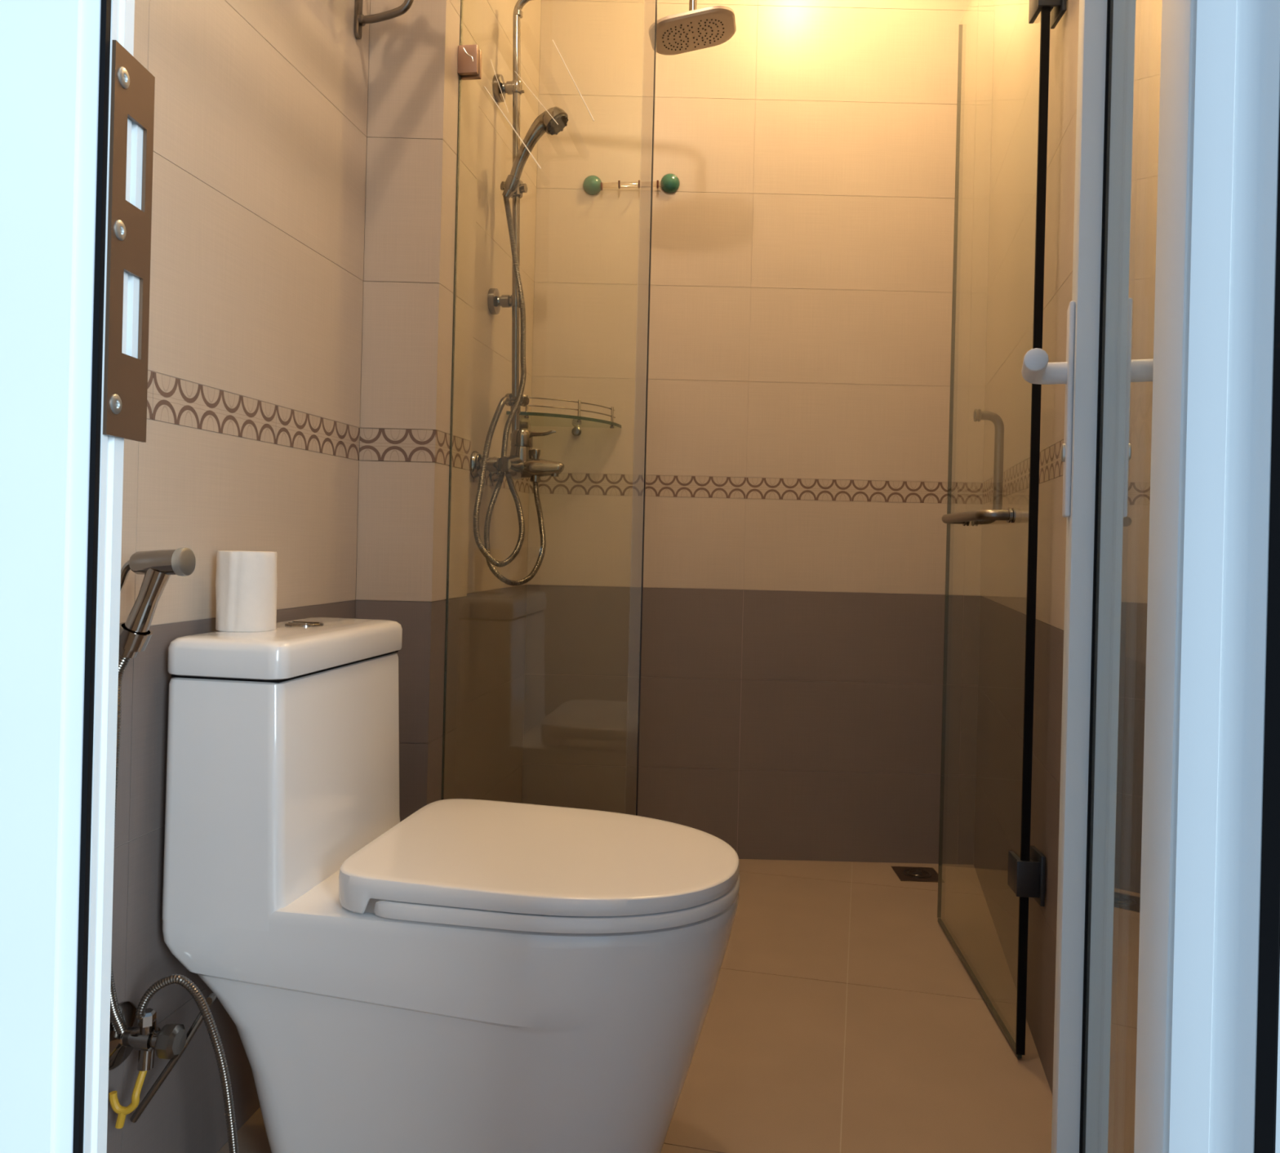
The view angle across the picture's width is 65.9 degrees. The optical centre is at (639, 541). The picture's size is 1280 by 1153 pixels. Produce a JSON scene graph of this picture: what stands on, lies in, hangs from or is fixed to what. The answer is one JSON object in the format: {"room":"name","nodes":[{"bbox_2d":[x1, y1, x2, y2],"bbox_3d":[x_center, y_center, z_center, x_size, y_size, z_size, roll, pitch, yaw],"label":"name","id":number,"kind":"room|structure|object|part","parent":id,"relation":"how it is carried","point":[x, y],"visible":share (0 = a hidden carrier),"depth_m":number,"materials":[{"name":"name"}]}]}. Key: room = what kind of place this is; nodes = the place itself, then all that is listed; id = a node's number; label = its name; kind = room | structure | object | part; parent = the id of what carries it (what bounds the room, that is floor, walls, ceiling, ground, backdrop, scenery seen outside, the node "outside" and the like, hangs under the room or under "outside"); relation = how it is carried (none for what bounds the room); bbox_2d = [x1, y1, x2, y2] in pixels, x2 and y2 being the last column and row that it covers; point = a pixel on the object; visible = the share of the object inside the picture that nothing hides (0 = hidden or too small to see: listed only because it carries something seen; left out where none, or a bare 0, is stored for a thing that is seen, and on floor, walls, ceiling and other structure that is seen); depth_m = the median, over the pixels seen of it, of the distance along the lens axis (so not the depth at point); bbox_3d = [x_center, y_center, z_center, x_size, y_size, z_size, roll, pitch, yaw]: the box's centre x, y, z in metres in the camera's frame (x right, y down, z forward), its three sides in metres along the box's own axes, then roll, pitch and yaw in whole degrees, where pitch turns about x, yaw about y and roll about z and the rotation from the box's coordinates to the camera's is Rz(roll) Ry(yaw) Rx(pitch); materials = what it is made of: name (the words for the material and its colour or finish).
{"room":"bathroom","nodes":[
{"label":"bathroom","id":0,"kind":"room"},
{"bbox_2d":[106,0,369,1152],"bbox_3d":[-0.618,-0.448,1.164,0.071,2.620,1.211,1,0,9],"label":"wall","id":1,"kind":"structure","parent":0,"point":[260,123],"depth_m":1.35,"materials":[{"name":"tile"}]},
{"bbox_2d":[119,622,152,652],"bbox_3d":[-0.569,0.107,1.077,0.080,0.040,0.038,1,0,12],"label":"holder","id":2,"kind":"object","parent":1,"relation":"attached to","point":[129,641],"visible":0.47,"depth_m":1.06,"materials":[{"name":"silver metal"}]},
{"bbox_2d":[110,547,195,1033],"bbox_3d":[-0.547,0.283,1.080,0.127,0.556,0.052,1,0,32],"label":"bidet sprayer","id":3,"kind":"object","parent":2,"relation":"hanging from","point":[157,566],"visible":0.44,"depth_m":1.06,"materials":[{"name":"silver metal"}]},
{"bbox_2d":[108,1000,186,1128],"bbox_3d":[-0.572,0.602,1.150,0.086,0.126,0.072,1,0,0],"label":"angle valve","id":4,"kind":"object","parent":1,"relation":"attached to","point":[168,1042],"visible":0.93,"depth_m":1.13,"materials":[{"name":"silver metal"}]},
{"bbox_3d":[-0.541,0.576,1.140,0.023,0.038,0.038,1,0,9],"label":"valve knob","id":5,"kind":"part","parent":4,"relation":"part of","materials":[{"name":"silver metal"}]},
{"bbox_2d":[135,973,239,1152],"bbox_3d":[-0.506,0.662,1.145,0.148,0.334,0.057,1,0,-23],"label":"supply hose","id":6,"kind":"object","parent":4,"relation":"attached to","point":[145,1016],"visible":1,"depth_m":1.13,"materials":[{"name":"silver metal"}]},
{"bbox_2d":[129,992,216,1122],"bbox_3d":[-0.552,0.610,1.169,0.090,0.142,0.015,1,0,-14],"label":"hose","id":7,"kind":"object","parent":1,"relation":"attached to","point":[211,998],"visible":0.87,"depth_m":1.16,"materials":[{"name":"silver metal"}]},
{"bbox_2d":[354,0,413,39],"bbox_3d":[-0.422,-0.965,1.380,0.226,0.198,0.642,1,0,9],"label":"towel rack","id":8,"kind":"object","parent":1,"relation":"attached to","point":[360,20],"visible":1,"depth_m":1.70,"materials":[{"name":"silver metal"}]},
{"bbox_3d":[-0.484,-0.966,1.704,0.006,0.198,0.020,1,0,9],"label":"wall plate","id":9,"kind":"part","parent":8,"relation":"part of","materials":[{"name":"silver metal"}]},
{"bbox_3d":[-0.374,-0.954,1.688,0.219,0.134,0.019,1,0,9],"label":"rack arm","id":10,"kind":"part","parent":8,"relation":"part of","materials":[{"name":"silver metal"}]},
{"bbox_2d":[462,0,541,803],"bbox_3d":[-0.370,-0.442,2.358,0.051,2.620,0.818,1,0,9],"label":"wall","id":11,"kind":"structure","parent":0,"point":[496,610],"depth_m":2.39,"materials":[{"name":"tile"}]},
{"bbox_2d":[506,394,621,435],"bbox_3d":[-0.190,-0.325,2.567,0.280,0.077,0.244,1,0,0],"label":"corner shelf","id":12,"kind":"object","parent":11,"relation":"attached to","point":[532,419],"visible":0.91,"depth_m":2.56,"materials":[{"name":"clear glass"}]},
{"bbox_3d":[-0.282,-0.337,2.463,0.011,0.058,0.011,1,0,0],"label":"rail post","id":13,"kind":"part","parent":12,"relation":"part of","materials":[{"name":"silver metal"}]},
{"bbox_3d":[-0.191,-0.316,2.567,0.278,0.008,0.242,1,0,0],"label":"glass plate","id":14,"kind":"part","parent":12,"relation":"part of","materials":[{"name":"clear glass"}]},
{"bbox_3d":[-0.174,-0.357,2.548,0.319,0.003,0.053,1,0,-41],"label":"rail","id":15,"kind":"part","parent":12,"relation":"part of","materials":[{"name":"silver metal"}]},
{"bbox_3d":[-0.173,-0.337,2.546,0.323,0.003,0.053,1,0,-41],"label":"rail","id":16,"kind":"part","parent":12,"relation":"part of","materials":[{"name":"silver metal"}]},
{"bbox_3d":[-0.155,-0.334,2.526,0.011,0.058,0.011,1,0,0],"label":"rail post","id":17,"kind":"part","parent":12,"relation":"part of","materials":[{"name":"silver metal"}]},
{"bbox_3d":[-0.074,-0.332,2.642,0.011,0.058,0.011,1,0,0],"label":"rail post","id":18,"kind":"part","parent":12,"relation":"part of","materials":[{"name":"silver metal"}]},
{"bbox_2d":[470,0,736,567],"bbox_3d":[-0.081,-0.611,2.254,0.567,1.343,0.270,1,0,0],"label":"shower column","id":19,"kind":"structure","parent":11,"relation":"attached to","point":[693,29],"depth_m":2.25,"materials":[{"name":"silver metal"}]},
{"bbox_2d":[484,106,568,586],"bbox_3d":[-0.257,-0.441,2.244,0.167,1.083,0.081,1,0,0],"label":"shower","id":20,"kind":"object","parent":19,"relation":"attached to","point":[544,122],"visible":0.99,"depth_m":2.24,"materials":[{"name":"silver metal"}]},
{"bbox_2d":[530,475,540,482],"bbox_3d":[-0.239,-0.147,2.265,0.025,0.024,0.026,1,0,0],"label":"outlet","id":21,"kind":"object","parent":19,"relation":"attached to","point":[534,478],"depth_m":2.26,"materials":[{"name":"silver metal"}]},
{"bbox_3d":[-0.238,-0.196,2.265,0.020,0.030,0.021,1,0,0],"label":"diverter knob","id":22,"kind":"part","parent":19,"relation":"part of","materials":[{"name":"silver metal"}]},
{"bbox_3d":[-0.230,-0.249,2.271,0.076,0.015,0.016,1,0,7],"label":"mixer lever","id":23,"kind":"part","parent":19,"relation":"part of","materials":[{"name":"silver metal"}]},
{"bbox_3d":[-0.230,-0.169,2.264,0.116,0.048,0.048,1,0,10],"label":"spout","id":24,"kind":"part","parent":19,"relation":"part of","materials":[{"name":"silver metal"}]},
{"bbox_2d":[217,858,1052,1152],"bbox_3d":[0.078,0.904,1.480,2.000,0.090,2.640,1,0,0],"label":"floor","id":25,"kind":"structure","parent":0,"point":[842,1016],"depth_m":1.75,"materials":[{"name":"tile"}]},
{"bbox_2d":[355,0,481,822],"bbox_3d":[-0.419,-0.453,1.853,0.181,2.600,0.193,1,0,0],"label":"wall pier","id":26,"kind":"object","parent":25,"relation":"on","point":[413,76],"visible":0.77,"depth_m":1.76,"materials":[{"name":"tile"}]},
{"bbox_2d":[162,617,739,1152],"bbox_3d":[-0.216,0.486,1.318,0.693,0.732,0.372,1,0,10],"label":"toilet","id":27,"kind":"object","parent":25,"relation":"on","point":[455,975],"visible":1,"depth_m":1.18,"materials":[{"name":"white ceramic"}]},
{"bbox_2d":[215,550,277,631],"bbox_3d":[-0.519,0.064,1.306,0.075,0.103,0.076,1,0,0],"label":"toilet roll","id":28,"kind":"object","parent":27,"relation":"on","point":[246,581],"visible":1,"depth_m":1.27,"materials":[{"name":"paper"}]},
{"bbox_3d":[-0.472,0.315,1.362,0.162,0.294,0.364,1,0,10],"label":"tank","id":29,"kind":"part","parent":27,"relation":"part of","materials":[{"name":"white ceramic"}]},
{"bbox_3d":[-0.471,0.141,1.363,0.159,0.047,0.367,1,0,10],"label":"tank lid","id":30,"kind":"part","parent":27,"relation":"part of","materials":[{"name":"white ceramic"}]},
{"bbox_3d":[-0.219,0.647,1.318,0.690,0.410,0.365,1,0,10],"label":"bowl","id":31,"kind":"part","parent":27,"relation":"part of","materials":[{"name":"white ceramic"}]},
{"bbox_3d":[-0.108,0.418,1.300,0.476,0.047,0.372,1,0,10],"label":"seat lid","id":32,"kind":"part","parent":27,"relation":"part of","materials":[{"name":"white plastic"}]},
{"bbox_2d":[440,0,657,815],"bbox_3d":[-0.171,-0.179,1.810,0.369,2.056,0.031,1,0,8],"label":"screen","id":33,"kind":"object","parent":25,"relation":"on","point":[469,56],"visible":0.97,"depth_m":1.82,"materials":[{"name":"clear glass"}]},
{"bbox_2d":[890,866,944,882],"bbox_3d":[0.729,0.873,2.598,0.112,0.003,0.112,1,0,2],"label":"floor drain","id":34,"kind":"object","parent":25,"relation":"on","point":[904,873],"visible":1,"depth_m":2.59,"materials":[{"name":"grey metal"}]},
{"bbox_2d":[521,0,995,864],"bbox_3d":[0.363,-0.424,2.725,1.314,2.620,0.071,1,0,0],"label":"wall","id":35,"kind":"structure","parent":0,"point":[799,366],"depth_m":2.69,"materials":[{"name":"tile"}]},
{"bbox_2d":[582,173,679,195],"bbox_3d":[-0.024,-0.971,2.668,0.264,0.063,0.043,1,0,0],"label":"hook rack","id":36,"kind":"object","parent":35,"relation":"attached to","point":[593,184],"visible":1,"depth_m":2.67,"materials":[{"name":"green plastic"}]},
{"bbox_2d":[582,174,601,195],"bbox_3d":[-0.129,-0.969,2.678,0.053,0.053,0.023,1,0,0],"label":"knob","id":37,"kind":"object","parent":36,"relation":"on","point":[592,185],"depth_m":2.67,"materials":[{"name":"green ceramic"}]},
{"bbox_2d":[660,173,679,193],"bbox_3d":[0.082,-0.974,2.678,0.053,0.053,0.023,1,0,0],"label":"knob","id":38,"kind":"object","parent":36,"relation":"on","point":[669,183],"depth_m":2.67,"materials":[{"name":"green ceramic"}]},
{"bbox_2d":[973,0,1079,1093],"bbox_3d":[0.707,-0.416,1.510,0.071,2.620,2.405,1,0,13],"label":"wall","id":39,"kind":"structure","parent":0,"point":[1016,42],"depth_m":2.01,"materials":[{"name":"tile"}]},
{"bbox_2d":[937,0,1066,1057],"bbox_3d":[0.679,-0.159,1.959,0.127,2.056,0.619,1,0,9],"label":"shower door","id":40,"kind":"structure","parent":39,"relation":"attached to","point":[1026,875],"depth_m":1.66,"materials":[{"name":"clear glass"}]},
{"bbox_3d":[0.730,-0.155,2.070,0.060,0.238,0.019,1,0,4],"label":"pull handle","id":41,"kind":"part","parent":40,"relation":"part of","materials":[{"name":"silver metal"}]},
{"bbox_3d":[0.650,0.565,1.655,0.038,0.060,0.007,1,0,4],"label":"hinge arm","id":42,"kind":"part","parent":40,"relation":"part of","materials":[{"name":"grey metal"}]},
{"bbox_3d":[0.673,0.566,1.674,0.007,0.084,0.061,1,0,4],"label":"hinge wall plate","id":43,"kind":"part","parent":40,"relation":"part of","materials":[{"name":"grey metal"}]},
{"bbox_3d":[0.686,-0.926,1.655,0.038,0.060,0.007,1,0,4],"label":"hinge arm","id":44,"kind":"part","parent":40,"relation":"part of","materials":[{"name":"grey metal"}]},
{"bbox_3d":[0.710,-0.926,1.674,0.007,0.084,0.061,1,0,4],"label":"hinge wall plate","id":45,"kind":"part","parent":40,"relation":"part of","materials":[{"name":"grey metal"}]},
{"bbox_3d":[0.609,-0.378,0.262,0.600,2.700,0.165,1,0,0],"label":"wall","id":46,"kind":"structure","parent":0,"visible":0},
{"bbox_2d":[1021,0,1197,1152],"bbox_3d":[0.301,-0.182,0.638,0.087,2.068,0.560,1,0,19],"label":"door","id":47,"kind":"structure","parent":46,"relation":"in","point":[1124,372],"depth_m":0.67,"materials":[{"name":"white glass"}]},
{"bbox_3d":[0.351,-0.150,0.855,0.038,0.020,0.080,1,0,19],"label":"lever","id":48,"kind":"part","parent":47,"relation":"part of","materials":[{"name":"white plastic"}]},
{"bbox_3d":[0.380,-0.116,0.875,0.005,0.188,0.032,1,0,19],"label":"handle plate","id":49,"kind":"part","parent":47,"relation":"part of","materials":[{"name":"white plastic"}]},
{"bbox_3d":[0.324,-0.185,0.635,0.006,1.920,0.438,1,0,19],"label":"glass pane","id":50,"kind":"part","parent":47,"relation":"part of","materials":[{"name":"clear glass"}]},
{"bbox_2d":[1168,0,1279,1152],"bbox_3d":[0.268,-0.197,0.323,0.147,2.120,0.028,1,0,16],"label":"door frame","id":51,"kind":"structure","parent":46,"relation":"attached to","point":[1225,1072],"depth_m":0.35,"materials":[{"name":"white metal"}]},
{"bbox_3d":[-0.638,-0.409,0.560,0.605,2.700,0.120,1,0,0],"label":"wall","id":52,"kind":"structure","parent":0,"visible":0},
{"bbox_2d":[0,0,155,1152],"bbox_3d":[-0.341,-0.211,0.520,0.148,2.120,0.047,1,0,0],"label":"door frame","id":53,"kind":"structure","parent":52,"relation":"attached to","point":[77,104],"depth_m":0.50,"materials":[{"name":"white metal"}]},
{"bbox_3d":[-0.344,-0.211,0.513,0.142,2.120,0.033,1,0,0],"label":"frame","id":54,"kind":"part","parent":53,"relation":"part of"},
{"bbox_3d":[-0.270,-0.155,0.524,0.002,0.201,0.041,1,0,0],"label":"strike plate","id":55,"kind":"part","parent":53,"relation":"part of","materials":[{"name":"brown metal"}]}
]}

